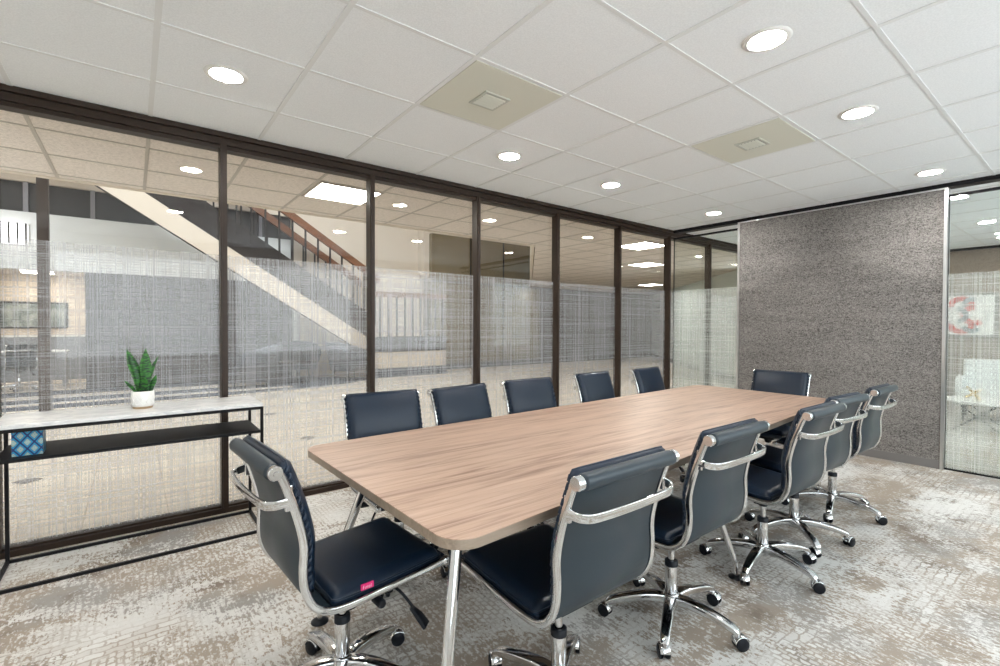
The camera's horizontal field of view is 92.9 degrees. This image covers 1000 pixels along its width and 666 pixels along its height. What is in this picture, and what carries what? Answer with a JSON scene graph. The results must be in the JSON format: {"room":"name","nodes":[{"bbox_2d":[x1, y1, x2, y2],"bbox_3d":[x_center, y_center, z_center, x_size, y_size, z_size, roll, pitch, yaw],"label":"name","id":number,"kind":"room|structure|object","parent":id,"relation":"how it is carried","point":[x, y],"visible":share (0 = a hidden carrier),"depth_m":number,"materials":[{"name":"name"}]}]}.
{"room":"office","nodes":[
{"label":"office","id":0,"kind":"room"},
{"bbox_2d":[0,273,84,334],"bbox_3d":[-13.904,-0.198,10.050,8.250,2.550,0.100,-1,1,-38],"label":"wall","id":1,"kind":"structure","parent":0,"point":[76,320],"depth_m":12.01,"materials":[{"name":"beige paint"}]},
{"bbox_2d":[0,301,67,327],"bbox_3d":[-11.539,-0.443,11.771,1.240,0.660,0.035,-1,1,-38],"label":"framed picture","id":2,"kind":"object","parent":1,"relation":"attached to","point":[59,310],"visible":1,"depth_m":11.68,"materials":[{"name":"black metal"}]},
{"bbox_2d":[0,269,84,276],"bbox_3d":[-12.719,-1.421,8.573,8.340,0.050,3.850,-1,1,-38],"label":"ceiling","id":3,"kind":"structure","parent":0,"point":[8,271],"depth_m":11.45,"materials":[{"name":"beige tile"}]},
{"bbox_2d":[2,376,365,411],"bbox_3d":[-8.572,1.134,7.449,13.500,0.008,2.530,-1,1,-38],"label":"floor","id":4,"kind":"structure","parent":0,"point":[278,381],"depth_m":9.11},
{"bbox_2d":[2,382,292,407],"bbox_3d":[-9.209,1.138,6.718,11.600,0.003,1.350,-1,1,-38],"label":"trim","id":5,"kind":"structure","parent":4,"relation":"on","point":[251,383],"depth_m":8.64,"materials":[{"name":"beige"}]},
{"bbox_2d":[232,343,281,387],"bbox_3d":[-5.046,0.664,9.915,0.890,0.882,1.005,0,1,-22],"label":"lounge chair","id":6,"kind":"object","parent":4,"relation":"on","point":[266,359],"visible":0.98,"depth_m":9.54,"materials":[{"name":"grey fabric"}]},
{"bbox_2d":[279,360,316,383],"bbox_3d":[-4.432,0.856,10.428,0.780,0.480,0.780,-1,1,-38],"label":"table","id":7,"kind":"object","parent":4,"relation":"on","point":[297,362],"visible":0.99,"depth_m":10.32,"materials":[{"name":"black"}]},
{"bbox_2d":[276,341,321,380],"bbox_3d":[-4.798,0.643,11.245,1.005,0.882,0.890,0,1,-32],"label":"lounge chair","id":8,"kind":"object","parent":4,"relation":"on","point":[290,350],"visible":0.8,"depth_m":11.45,"materials":[{"name":"grey fabric"}]},
{"bbox_2d":[325,342,365,380],"bbox_3d":[-3.574,0.649,11.113,1.005,0.882,0.890,1,1,37],"label":"lounge chair","id":9,"kind":"object","parent":4,"relation":"on","point":[355,356],"visible":0.84,"depth_m":10.76,"materials":[{"name":"grey fabric"}]},
{"bbox_2d":[0,172,422,388],"bbox_3d":[-8.472,-1.991,9.248,15.900,6.200,0.250,-1,1,-38],"label":"wall","id":10,"kind":"structure","parent":0,"point":[168,293],"depth_m":10.66,"materials":[{"name":"grey paint"}]},
{"bbox_2d":[0,221,28,245],"bbox_3d":[-8.858,-1.813,8.654,0.380,0.380,0.145,-1,1,-38],"label":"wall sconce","id":11,"kind":"object","parent":10,"relation":"attached to","point":[17,233],"visible":1,"depth_m":8.62,"materials":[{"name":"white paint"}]},
{"bbox_2d":[23,181,261,236],"bbox_3d":[-8.037,-2.539,9.497,5.970,0.570,0.070,-1,1,-38],"label":"trim","id":12,"kind":"structure","parent":10,"relation":"attached to","point":[25,184],"depth_m":9.40,"materials":[{"name":"grey"}]},
{"bbox_2d":[0,209,290,280],"bbox_3d":[-9.972,-1.708,8.077,12.090,1.060,0.280,-1,1,-38],"label":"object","id":13,"kind":"structure","parent":10,"relation":"attached to","point":[115,239],"depth_m":9.55,"materials":[{"name":"white paint"}]},
{"bbox_2d":[0,179,290,239],"bbox_3d":[-9.976,-2.523,8.072,12.090,0.570,0.040,-1,1,-38],"label":"window","id":14,"kind":"structure","parent":10,"relation":"in","point":[63,201],"depth_m":9.39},
{"bbox_2d":[292,309,298,376],"bbox_3d":[-5.049,-0.069,11.734,0.150,2.300,0.050,-1,1,-38],"label":"trim","id":15,"kind":"structure","parent":10,"relation":"attached to","point":[295,315],"depth_m":11.71,"materials":[{"name":"white paint"}]},
{"bbox_2d":[418,230,534,278],"bbox_3d":[-0.502,-3.376,14.987,4.450,3.560,0.350,-1,1,-38],"label":"wall","id":16,"kind":"structure","parent":0,"point":[423,236],"depth_m":13.59,"materials":[{"name":"beige paint"}]},
{"bbox_2d":[0,0,999,294],"bbox_3d":[2.617,-1.447,8.873,33.000,0.064,13.700,-1,1,-38],"label":"ceiling","id":17,"kind":"structure","parent":0,"point":[640,83],"depth_m":2.75,"materials":[{"name":"tile"}]},
{"bbox_2d":[203,64,247,84],"bbox_3d":[-1.409,-1.325,2.443,0.200,0.008,0.200,-1,1,-38],"label":"recessed light","id":18,"kind":"object","parent":17,"relation":"in","point":[225,74],"visible":1,"depth_m":2.44,"materials":[{"name":"white paint"}]},
{"bbox_2d":[0,169,535,245],"bbox_3d":[-5.030,-1.864,3.310,14.100,1.039,0.060,-1,1,-38],"label":"trim","id":19,"kind":"structure","parent":17,"relation":"attached to","point":[1,170],"depth_m":4.92,"materials":[{"name":"beige paint"}]},
{"bbox_2d":[302,181,383,205],"bbox_3d":[-1.546,-1.359,4.661,0.600,0.011,0.590,-1,1,-38],"label":"recessed light","id":20,"kind":"object","parent":17,"relation":"in","point":[322,190],"visible":0.93,"depth_m":4.62,"materials":[{"name":"beige"}]},
{"bbox_2d":[420,60,561,129],"bbox_3d":[-0.059,-1.320,2.704,0.582,0.016,0.582,-1,1,-38],"label":"ceiling vent","id":21,"kind":"object","parent":17,"relation":"in","point":[485,94],"visible":1,"depth_m":2.66,"materials":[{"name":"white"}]},
{"bbox_2d":[496,151,522,160],"bbox_3d":[0.072,-1.338,3.602,0.200,0.008,0.200,-1,1,-38],"label":"recessed light","id":22,"kind":"object","parent":17,"relation":"in","point":[507,155],"visible":1,"depth_m":3.59,"materials":[{"name":"white paint"}]},
{"bbox_2d":[600,182,621,187],"bbox_3d":[1.012,-1.346,4.331,0.200,0.008,0.200,-1,1,-38],"label":"recessed light","id":23,"kind":"object","parent":17,"relation":"in","point":[606,184],"visible":1,"depth_m":4.32,"materials":[{"name":"white paint"}]},
{"bbox_2d":[622,241,663,249],"bbox_3d":[2.271,-1.393,7.603,0.600,0.011,0.590,-1,1,-38],"label":"recessed light","id":24,"kind":"object","parent":17,"relation":"in","point":[643,245],"visible":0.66,"depth_m":7.55,"materials":[{"name":"beige"}]},
{"bbox_2d":[627,262,663,266],"bbox_3d":[3.058,-1.428,9.940,0.600,0.011,0.550,-1,1,-38],"label":"recessed light","id":25,"kind":"object","parent":17,"relation":"in","point":[645,264],"visible":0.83,"depth_m":9.89,"materials":[{"name":"beige"}]},
{"bbox_2d":[632,263,661,266],"bbox_3d":[3.058,-1.429,9.940,0.560,0.006,0.510,-1,1,-38],"label":"diffuser","id":26,"kind":"object","parent":25,"relation":"attached to","point":[637,264],"depth_m":9.89,"materials":[{"name":"white plastic"}]},
{"bbox_2d":[691,118,814,163],"bbox_3d":[1.767,-1.323,3.330,0.582,0.016,0.582,-1,1,-38],"label":"ceiling vent","id":27,"kind":"object","parent":17,"relation":"in","point":[774,135],"visible":1,"depth_m":3.29,"materials":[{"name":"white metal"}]},
{"bbox_2d":[742,25,792,52],"bbox_3d":[1.194,-1.310,2.126,0.200,0.008,0.200,-1,1,-38],"label":"recessed light","id":28,"kind":"object","parent":17,"relation":"in","point":[772,37],"visible":1,"depth_m":2.12,"materials":[{"name":"white paint"}]},
{"bbox_2d":[673,174,999,233],"bbox_3d":[3.924,-1.323,4.424,0.120,0.037,5.055,-1,1,-38],"label":"ceiling track","id":29,"kind":"object","parent":17,"relation":"attached to","point":[993,178],"visible":0.89,"depth_m":4.76,"materials":[{"name":"black metal"}]},
{"bbox_2d":[838,105,878,119],"bbox_3d":[2.147,-1.318,2.849,0.200,0.008,0.200,-1,1,-38],"label":"recessed light","id":30,"kind":"object","parent":17,"relation":"in","point":[858,112],"visible":1,"depth_m":2.84,"materials":[{"name":"white paint"}]},
{"bbox_2d":[914,168,946,175],"bbox_3d":[3.574,-1.331,3.945,0.200,0.008,0.200,-1,1,-38],"label":"recessed light","id":31,"kind":"object","parent":17,"relation":"in","point":[929,172],"visible":1,"depth_m":3.94,"materials":[{"name":"white paint"}]},
{"bbox_2d":[0,357,999,665],"bbox_3d":[0.258,1.126,11.964,33.000,0.060,21.400,-1,1,-38],"label":"floor","id":32,"kind":"structure","parent":0,"point":[921,587],"depth_m":2.43,"materials":[{"name":"carpet"}]},
{"bbox_2d":[1,344,37,392],"bbox_3d":[-9.236,0.656,9.109,0.631,0.905,0.570,1,1,35],"label":"chair","id":33,"kind":"object","parent":32,"relation":"on","point":[21,362],"visible":0.94,"depth_m":9.01,"materials":[{"name":"silver metal"}]},
{"bbox_2d":[12,478,42,483],"bbox_3d":[-3.874,1.210,3.893,0.130,0.004,0.130,0,1,7],"label":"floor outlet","id":34,"kind":"object","parent":32,"relation":"on","point":[24,481],"visible":1,"depth_m":3.89,"materials":[{"name":"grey metal"}]},
{"bbox_2d":[1,349,68,386],"bbox_3d":[-9.768,0.732,9.405,1.800,0.740,0.700,-1,1,-38],"label":"office desk","id":35,"kind":"object","parent":32,"relation":"on","point":[64,371],"visible":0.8,"depth_m":9.68,"materials":[{"name":"white paint"}]},
{"bbox_2d":[1,335,85,382],"bbox_3d":[-10.911,0.554,9.657,3.900,1.000,0.080,-1,1,-38],"label":"wall","id":36,"kind":"structure","parent":32,"relation":"on","point":[71,342],"depth_m":10.49,"materials":[{"name":"white paint"}]},
{"bbox_2d":[36,177,51,411],"bbox_3d":[-5.843,-1.921,6.067,0.160,6.180,0.160,-1,1,-38],"label":"steel post","id":37,"kind":"object","parent":32,"relation":"on","point":[42,184],"visible":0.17,"depth_m":6.05,"materials":[{"name":"brown metal"}]},
{"bbox_2d":[0,395,263,594],"bbox_3d":[-2.058,0.836,2.745,1.185,0.802,0.405,-1,1,-38],"label":"console table","id":38,"kind":"object","parent":32,"relation":"on","point":[34,421],"visible":0.88,"depth_m":2.64,"materials":[{"name":"black metal"}]},
{"bbox_2d":[11,430,45,456],"bbox_3d":[-2.369,0.543,2.389,0.114,0.124,0.102,-1,1,-38],"label":"decorative box","id":39,"kind":"object","parent":38,"relation":"on","point":[30,442],"visible":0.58,"depth_m":2.35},
{"bbox_2d":[0,420,260,464],"bbox_3d":[-2.058,0.609,2.741,1.153,0.016,0.405,-1,1,-38],"label":"shelf","id":40,"kind":"object","parent":38,"relation":"attached to","point":[120,441],"depth_m":2.68,"materials":[{"name":"black metal"}]},
{"bbox_2d":[125,349,157,408],"bbox_3d":[-2.072,0.262,2.752,0.137,0.344,0.112,0,1,-13],"label":"snake plant","id":41,"kind":"object","parent":38,"relation":"on","point":[142,397],"visible":1,"depth_m":2.74,"materials":[{"name":"green plant"}]},
{"bbox_2d":[0,479,349,559],"bbox_3d":[1.390,1.176,5.827,13.100,0.046,0.105,-1,1,-38],"label":"window sill","id":42,"kind":"structure","parent":32,"relation":"on","point":[86,535],"depth_m":2.96,"materials":[{"name":"brown metal"}]},
{"bbox_2d":[0,310,3,552],"bbox_3d":[-3.166,-0.027,2.287,1.052,2.466,0.111,-1,1,-38],"label":"window","id":43,"kind":"structure","parent":42,"relation":"on","point":[1,466],"depth_m":2.62,"materials":[{"name":"clear glass"}]},
{"bbox_2d":[229,175,374,490],"bbox_3d":[-1.461,-0.042,3.589,1.052,2.466,0.091,-1,1,-38],"label":"window","id":44,"kind":"structure","parent":42,"relation":"on","point":[370,183],"depth_m":3.86,"materials":[{"name":"brown metal"}]},
{"bbox_2d":[0,83,736,536],"bbox_3d":[1.407,-0.103,5.790,13.100,2.538,0.145,-1,1,-38],"label":"window","id":45,"kind":"structure","parent":42,"relation":"on","point":[222,153],"depth_m":3.23,"materials":[{"name":"brown metal"}]},
{"bbox_2d":[377,197,480,425],"bbox_3d":[-0.628,-0.049,4.231,1.052,2.466,0.091,-1,1,-38],"label":"window","id":46,"kind":"structure","parent":42,"relation":"on","point":[476,204],"depth_m":4.51,"materials":[{"name":"brown metal"}]},
{"bbox_2d":[480,213,559,406],"bbox_3d":[0.206,-0.057,4.874,1.052,2.466,0.091,-1,1,-38],"label":"window","id":47,"kind":"structure","parent":42,"relation":"on","point":[555,307],"depth_m":5.15,"materials":[{"name":"brown metal"}]},
{"bbox_2d":[560,226,621,404],"bbox_3d":[1.039,-0.064,5.516,1.052,2.466,0.091,-1,1,-38],"label":"window","id":48,"kind":"structure","parent":42,"relation":"on","point":[617,232],"depth_m":5.80,"materials":[{"name":"brown metal"}]},
{"bbox_2d":[621,236,670,392],"bbox_3d":[1.873,-0.071,6.159,1.052,2.466,0.091,-1,1,-38],"label":"window","id":49,"kind":"structure","parent":42,"relation":"on","point":[666,315],"depth_m":6.44,"materials":[{"name":"brown metal"}]},
{"bbox_2d":[674,244,711,386],"bbox_3d":[2.707,-0.079,6.801,1.052,2.466,0.091,-1,1,-38],"label":"window","id":50,"kind":"structure","parent":42,"relation":"on","point":[708,250],"depth_m":7.09,"materials":[{"name":"brown metal"}]},
{"bbox_2d":[94,185,445,377],"bbox_3d":[-5.476,-2.480,10.368,9.220,7.162,1.320,-1,1,-38],"label":"staircase","id":51,"kind":"structure","parent":32,"relation":"on","point":[195,222],"depth_m":10.57,"materials":[{"name":"beige paint"}]},
{"bbox_2d":[229,435,448,665],"bbox_3d":[-0.570,0.806,1.679,0.624,0.905,0.556,-1,1,-42],"label":"chair","id":52,"kind":"object","parent":32,"relation":"on","point":[335,574],"visible":1,"depth_m":1.59,"materials":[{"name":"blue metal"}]},
{"bbox_2d":[243,436,314,591],"bbox_3d":[-0.711,0.561,1.527,0.109,0.404,0.422,-1,1,-42],"label":"cushion","id":53,"kind":"object","parent":52,"relation":"on","point":[287,534],"depth_m":1.42,"materials":[{"name":"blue leather"}]},
{"bbox_2d":[314,517,440,605],"bbox_3d":[-0.496,0.796,1.723,0.401,0.062,0.414,-1,1,-42],"label":"seat cushion","id":54,"kind":"object","parent":52,"relation":"on","point":[356,563],"depth_m":1.64,"materials":[{"name":"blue leather"}]},
{"bbox_2d":[389,626,404,639],"bbox_3d":[-0.417,1.207,1.920,0.061,0.034,0.041,0,1,-23],"label":"caster wheel","id":55,"kind":"object","parent":52,"relation":"attached to","point":[398,633],"depth_m":1.90,"materials":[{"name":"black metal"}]},
{"bbox_2d":[341,389,448,596],"bbox_3d":[-0.540,0.793,2.536,0.562,0.905,0.624,0,1,-33],"label":"chair","id":56,"kind":"object","parent":32,"relation":"on","point":[369,414],"visible":0.35,"depth_m":2.66,"materials":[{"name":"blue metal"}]},
{"bbox_2d":[347,390,420,439],"bbox_3d":[-0.650,0.542,2.704,0.422,0.404,0.109,0,1,-33],"label":"cushion","id":57,"kind":"object","parent":56,"relation":"on","point":[369,414],"depth_m":2.67,"materials":[{"name":"blue leather"}]},
{"bbox_2d":[427,383,535,553],"bbox_3d":[-0.090,0.789,2.841,0.574,0.905,0.633,-1,1,-45],"label":"chair","id":58,"kind":"object","parent":32,"relation":"on","point":[453,404],"visible":0.24,"depth_m":2.94,"materials":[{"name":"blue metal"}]},
{"bbox_2d":[433,384,490,424],"bbox_3d":[-0.222,0.539,2.995,0.422,0.404,0.109,-1,1,-45],"label":"cushion","id":59,"kind":"object","parent":58,"relation":"on","point":[453,404],"depth_m":2.95,"materials":[{"name":"blue leather"}]},
{"bbox_2d":[500,377,556,525],"bbox_3d":[0.363,0.784,3.249,0.570,0.905,0.631,0,1,-36],"label":"chair","id":60,"kind":"object","parent":32,"relation":"on","point":[530,394],"visible":0.29,"depth_m":3.36,"materials":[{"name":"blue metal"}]},
{"bbox_2d":[505,378,555,413],"bbox_3d":[0.234,0.534,3.405,0.422,0.404,0.109,0,1,-36],"label":"cushion","id":61,"kind":"object","parent":60,"relation":"on","point":[530,394],"depth_m":3.36,"materials":[{"name":"blue leather"}]},
{"bbox_2d":[308,385,826,665],"bbox_3d":[0.844,0.876,2.787,3.688,0.740,1.239,-1,1,-40],"label":"conference table","id":62,"kind":"object","parent":32,"relation":"on","point":[466,485],"visible":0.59,"depth_m":2.03,"materials":[{"name":"beige wood"}]},
{"bbox_2d":[461,446,679,665],"bbox_3d":[0.194,0.810,1.592,0.570,0.905,0.631,-1,1,-38],"label":"chair","id":63,"kind":"object","parent":32,"relation":"on","point":[601,539],"visible":0.99,"depth_m":1.45,"materials":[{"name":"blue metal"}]},
{"bbox_2d":[488,650,501,664],"bbox_3d":[-0.018,1.211,1.787,0.041,0.034,0.061,0,1,-14],"label":"caster wheel","id":64,"kind":"object","parent":63,"relation":"attached to","point":[493,657],"depth_m":1.76,"materials":[{"name":"silver metal"}]},
{"bbox_2d":[464,524,553,617],"bbox_3d":[0.151,0.800,1.664,0.414,0.062,0.401,-1,1,-38],"label":"seat cushion","id":65,"kind":"object","parent":63,"relation":"on","point":[517,567],"depth_m":1.59,"materials":[{"name":"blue leather"}]},
{"bbox_2d":[566,447,664,492],"bbox_3d":[0.329,0.566,1.431,0.422,0.404,0.109,-1,1,-38],"label":"cushion","id":66,"kind":"object","parent":63,"relation":"on","point":[653,481],"depth_m":1.42,"materials":[{"name":"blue leather"}]},
{"bbox_2d":[572,371,614,402],"bbox_3d":[0.935,0.778,3.754,0.558,0.905,0.624,-1,1,-43],"label":"chair","id":67,"kind":"object","parent":32,"relation":"on","point":[590,386],"visible":0.31,"depth_m":3.84,"materials":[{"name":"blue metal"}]},
{"bbox_2d":[629,366,688,482],"bbox_3d":[1.532,0.773,4.204,0.556,0.905,0.625,-1,1,-44],"label":"chair","id":68,"kind":"object","parent":32,"relation":"on","point":[649,379],"visible":0.34,"depth_m":4.25,"materials":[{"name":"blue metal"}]},
{"bbox_2d":[634,367,664,393],"bbox_3d":[1.381,0.523,4.338,0.422,0.404,0.109,-1,1,-44],"label":"cushion","id":69,"kind":"object","parent":68,"relation":"on","point":[649,379],"depth_m":4.27,"materials":[{"name":"blue leather"}]},
{"bbox_2d":[597,418,769,658],"bbox_3d":[0.762,0.805,2.073,0.556,0.905,0.624,-1,1,-38],"label":"chair","id":70,"kind":"object","parent":32,"relation":"on","point":[715,490],"visible":0.89,"depth_m":1.91,"materials":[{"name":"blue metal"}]},
{"bbox_2d":[597,599,613,611],"bbox_3d":[0.469,1.207,2.115,0.062,0.034,0.041,1,1,45],"label":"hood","id":71,"kind":"object","parent":70,"relation":"attached to","point":[605,605],"depth_m":2.10,"materials":[{"name":"silver metal"}]},
{"bbox_2d":[656,641,670,654],"bbox_3d":[0.635,1.212,1.843,0.041,0.034,0.061,0,1,3],"label":"hood","id":72,"kind":"object","parent":70,"relation":"attached to","point":[662,647],"depth_m":1.82,"materials":[{"name":"silver metal"}]},
{"bbox_2d":[654,495,682,544],"bbox_3d":[0.700,0.794,2.131,0.414,0.062,0.401,-1,1,-38],"label":"seat cushion","id":73,"kind":"object","parent":70,"relation":"on","point":[668,519],"depth_m":1.98,"materials":[{"name":"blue leather"}]},
{"bbox_2d":[706,590,721,599],"bbox_3d":[0.990,1.208,2.199,0.041,0.034,0.061,-1,1,-41],"label":"hood","id":74,"kind":"object","parent":70,"relation":"attached to","point":[713,594],"depth_m":2.19,"materials":[{"name":"silver metal"}]},
{"bbox_2d":[682,419,757,532],"bbox_3d":[0.877,0.560,1.899,0.422,0.404,0.109,-1,1,-38],"label":"cushion","id":75,"kind":"object","parent":70,"relation":"on","point":[710,498],"depth_m":1.85,"materials":[{"name":"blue leather"}]},
{"bbox_2d":[730,632,749,644],"bbox_3d":[0.958,1.212,1.894,0.061,0.034,0.041,0,1,-5],"label":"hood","id":76,"kind":"object","parent":70,"relation":"attached to","point":[738,638],"depth_m":1.88,"materials":[{"name":"silver metal"}]},
{"bbox_2d":[699,401,846,593],"bbox_3d":[1.399,0.800,2.527,0.556,0.905,0.625,0,1,-37],"label":"chair","id":77,"kind":"object","parent":32,"relation":"on","point":[803,458],"visible":0.84,"depth_m":2.38,"materials":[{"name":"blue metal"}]},
{"bbox_2d":[699,543,711,550],"bbox_3d":[1.161,1.200,2.681,0.041,0.034,0.061,0,1,-24],"label":"hood","id":78,"kind":"object","parent":77,"relation":"attached to","point":[704,546],"depth_m":2.66,"materials":[{"name":"silver metal"}]},
{"bbox_2d":[740,571,749,581],"bbox_3d":[1.220,1.206,2.368,0.041,0.034,0.061,1,1,24],"label":"hood","id":79,"kind":"object","parent":77,"relation":"attached to","point":[744,575],"depth_m":2.35,"materials":[{"name":"silver metal"}]},
{"bbox_2d":[747,464,782,499],"bbox_3d":[1.360,0.789,2.603,0.414,0.062,0.401,0,1,-37],"label":"seat cushion","id":80,"kind":"object","parent":77,"relation":"on","point":[762,483],"depth_m":2.45,"materials":[{"name":"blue leather"}]},
{"bbox_2d":[781,402,835,490],"bbox_3d":[1.536,0.555,2.368,0.422,0.404,0.109,0,1,-37],"label":"cushion","id":81,"kind":"object","parent":77,"relation":"on","point":[803,460],"depth_m":2.31,"materials":[{"name":"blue leather"}]},
{"bbox_2d":[802,552,816,559],"bbox_3d":[1.677,1.204,2.576,0.041,0.034,0.061,0,1,-20],"label":"hood","id":82,"kind":"object","parent":77,"relation":"attached to","point":[807,555],"depth_m":2.56,"materials":[{"name":"silver metal"}]},
{"bbox_2d":[809,579,825,586],"bbox_3d":[1.541,1.208,2.302,0.061,0.034,0.041,0,1,16],"label":"hood","id":83,"kind":"object","parent":77,"relation":"attached to","point":[814,582],"depth_m":2.29,"materials":[{"name":"silver metal"}]},
{"bbox_2d":[751,369,812,444],"bbox_3d":[2.211,0.780,3.946,0.624,0.905,0.553,-1,1,-41],"label":"chair","id":84,"kind":"object","parent":32,"relation":"on","point":[783,382],"visible":0.22,"depth_m":3.99,"materials":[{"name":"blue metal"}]},
{"bbox_2d":[763,425,790,435],"bbox_3d":[2.159,0.771,3.877,0.401,0.062,0.414,-1,1,-41],"label":"seat cushion","id":85,"kind":"object","parent":84,"relation":"on","point":[782,430],"depth_m":3.66,"materials":[{"name":"blue leather"}]},
{"bbox_2d":[752,370,807,395],"bbox_3d":[2.379,0.531,4.062,0.109,0.404,0.422,-1,1,-41],"label":"cushion","id":86,"kind":"object","parent":84,"relation":"on","point":[783,382],"depth_m":4.03,"materials":[{"name":"blue leather"}]},
{"bbox_2d":[744,392,869,557],"bbox_3d":[1.806,0.795,2.899,0.595,0.905,0.643,0,1,-35],"label":"chair","id":87,"kind":"object","parent":32,"relation":"on","point":[839,445],"visible":0.53,"depth_m":2.80,"materials":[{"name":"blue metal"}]},
{"bbox_2d":[750,445,782,472],"bbox_3d":[1.751,0.785,2.961,0.414,0.062,0.401,0,1,-35],"label":"seat cushion","id":88,"kind":"object","parent":87,"relation":"on","point":[771,460],"depth_m":2.89,"materials":[{"name":"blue leather"}]},
{"bbox_2d":[808,546,822,554],"bbox_3d":[1.756,1.203,2.647,0.041,0.034,0.061,0,1,-14],"label":"hood","id":89,"kind":"object","parent":87,"relation":"attached to","point":[816,550],"depth_m":2.63,"materials":[{"name":"silver metal"}]},
{"bbox_2d":[824,392,860,402],"bbox_3d":[1.917,0.551,2.719,0.422,0.404,0.109,0,1,-35],"label":"cushion","id":90,"kind":"object","parent":87,"relation":"on","point":[832,398],"depth_m":2.64,"materials":[{"name":"blue leather"}]},
{"bbox_2d":[772,383,898,525],"bbox_3d":[2.322,0.790,3.307,0.561,0.905,0.624,-1,1,-38],"label":"chair","id":91,"kind":"object","parent":32,"relation":"on","point":[867,432],"visible":0.7,"depth_m":3.16,"materials":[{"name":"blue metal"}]},
{"bbox_2d":[778,436,853,452],"bbox_3d":[2.276,0.780,3.378,0.414,0.062,0.401,-1,1,-38],"label":"seat cushion","id":92,"kind":"object","parent":91,"relation":"on","point":[781,441],"depth_m":3.38,"materials":[{"name":"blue leather"}]},
{"bbox_2d":[852,384,889,448],"bbox_3d":[2.454,0.546,3.146,0.422,0.404,0.109,-1,1,-38],"label":"cushion","id":93,"kind":"object","parent":91,"relation":"on","point":[867,432],"depth_m":3.10,"materials":[{"name":"blue leather"}]},
{"bbox_2d":[947,396,999,433],"bbox_3d":[5.987,1.028,5.923,0.840,0.384,0.660,-1,1,-38],"label":"side table","id":94,"kind":"object","parent":32,"relation":"on","point":[993,402],"visible":0.83,"depth_m":5.88,"materials":[{"name":"white paint"}]},
{"bbox_2d":[965,386,981,399],"bbox_3d":[5.878,0.749,5.897,0.161,0.174,0.140,0,1,-25],"label":"sculpture","id":95,"kind":"object","parent":94,"relation":"on","point":[967,387],"visible":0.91,"depth_m":5.89,"materials":[{"name":"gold metal"}]},
{"bbox_2d":[954,359,999,420],"bbox_3d":[6.810,0.797,6.531,0.710,0.820,0.780,-1,1,-43],"label":"armchair","id":96,"kind":"object","parent":32,"relation":"on","point":[987,376],"visible":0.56,"depth_m":6.75,"materials":[{"name":"white fabric"}]},
{"bbox_2d":[423,233,651,363],"bbox_3d":[2.212,-0.929,17.038,10.880,3.900,0.510,-1,1,-38],"label":"wall","id":97,"kind":"structure","parent":0,"point":[449,256],"depth_m":15.36,"materials":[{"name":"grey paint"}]},
{"bbox_2d":[432,238,539,362],"bbox_3d":[-0.300,-0.901,14.770,4.130,3.900,0.015,-1,1,-38],"label":"trim","id":98,"kind":"structure","parent":97,"relation":"attached to","point":[443,281],"depth_m":14.34,"materials":[{"name":"black metal"}]},
{"bbox_2d":[530,246,533,286],"bbox_3d":[0.788,-1.984,11.988,0.050,1.037,8.761,0,1,3],"label":"trim","id":99,"kind":"structure","parent":97,"relation":"attached to","point":[531,247],"depth_m":10.19,"materials":[{"name":"beige paint"}]},
{"bbox_2d":[446,353,648,368],"bbox_3d":[2.073,0.948,16.609,10.450,0.160,0.025,-1,1,-38],"label":"baseboard","id":100,"kind":"structure","parent":97,"relation":"attached to","point":[603,357],"depth_m":16.00,"materials":[{"name":"black metal"}]},
{"bbox_2d":[651,270,736,375],"bbox_3d":[5.910,-0.222,15.171,0.120,2.573,9.548,0,1,6],"label":"wall","id":101,"kind":"structure","parent":0,"point":[727,282],"depth_m":13.34,"materials":[{"name":"white paint"}]},
{"bbox_2d":[651,353,735,382],"bbox_3d":[5.837,0.994,15.197,0.018,0.140,9.548,0,1,6],"label":"baseboard","id":102,"kind":"structure","parent":101,"relation":"attached to","point":[728,377],"depth_m":13.51,"materials":[{"name":"grey rubber"}]},
{"bbox_2d":[738,189,944,460],"bbox_3d":[3.469,-0.082,5.028,0.100,2.447,1.816,-1,1,-38],"label":"wall","id":103,"kind":"structure","parent":0,"point":[849,297],"depth_m":4.77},
{"bbox_2d":[672,228,737,388],"bbox_3d":[2.631,-0.039,6.117,0.040,2.475,0.883,-1,1,-38],"label":"window","id":104,"kind":"structure","parent":103,"relation":"in","point":[735,229],"depth_m":6.26,"materials":[{"name":"black metal"}]},
{"bbox_2d":[736,187,950,469],"bbox_3d":[3.469,-0.048,5.029,0.116,2.535,1.864,-1,1,-38],"label":"trim","id":105,"kind":"structure","parent":103,"relation":"attached to","point":[947,189],"depth_m":4.28,"materials":[{"name":"silver metal"}]},
{"bbox_2d":[775,439,939,468],"bbox_3d":[3.465,1.180,5.049,0.108,0.078,1.816,-1,1,-38],"label":"baseboard","id":106,"kind":"structure","parent":103,"relation":"attached to","point":[919,461],"depth_m":4.50,"materials":[{"name":"grey rubber"}]},
{"bbox_2d":[944,187,999,478],"bbox_3d":[4.750,0.013,3.368,0.040,2.475,2.333,-1,1,-38],"label":"window","id":107,"kind":"structure","parent":103,"relation":"in","point":[993,188],"depth_m":4.20,"materials":[{"name":"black glass"}]},
{"bbox_2d":[947,248,999,408],"bbox_3d":[8.065,-0.086,7.227,0.100,2.573,4.400,-1,1,-38],"label":"wall","id":108,"kind":"structure","parent":0,"point":[966,267],"depth_m":7.69,"materials":[{"name":"white paint"}]},
{"bbox_2d":[948,292,998,337],"bbox_3d":[7.588,-0.289,7.726,0.034,0.720,0.720,-1,1,-38],"label":"framed artwork","id":109,"kind":"object","parent":108,"relation":"attached to","point":[988,327],"visible":0.87,"depth_m":7.65,"materials":[{"name":"white paper"}]},
{"bbox_2d":[950,245,999,251],"bbox_3d":[8.010,-1.353,7.160,0.050,0.037,4.400,-1,1,-38],"label":"crown molding","id":110,"kind":"structure","parent":108,"relation":"attached to","point":[992,246],"depth_m":7.63,"materials":[{"name":"black metal"}]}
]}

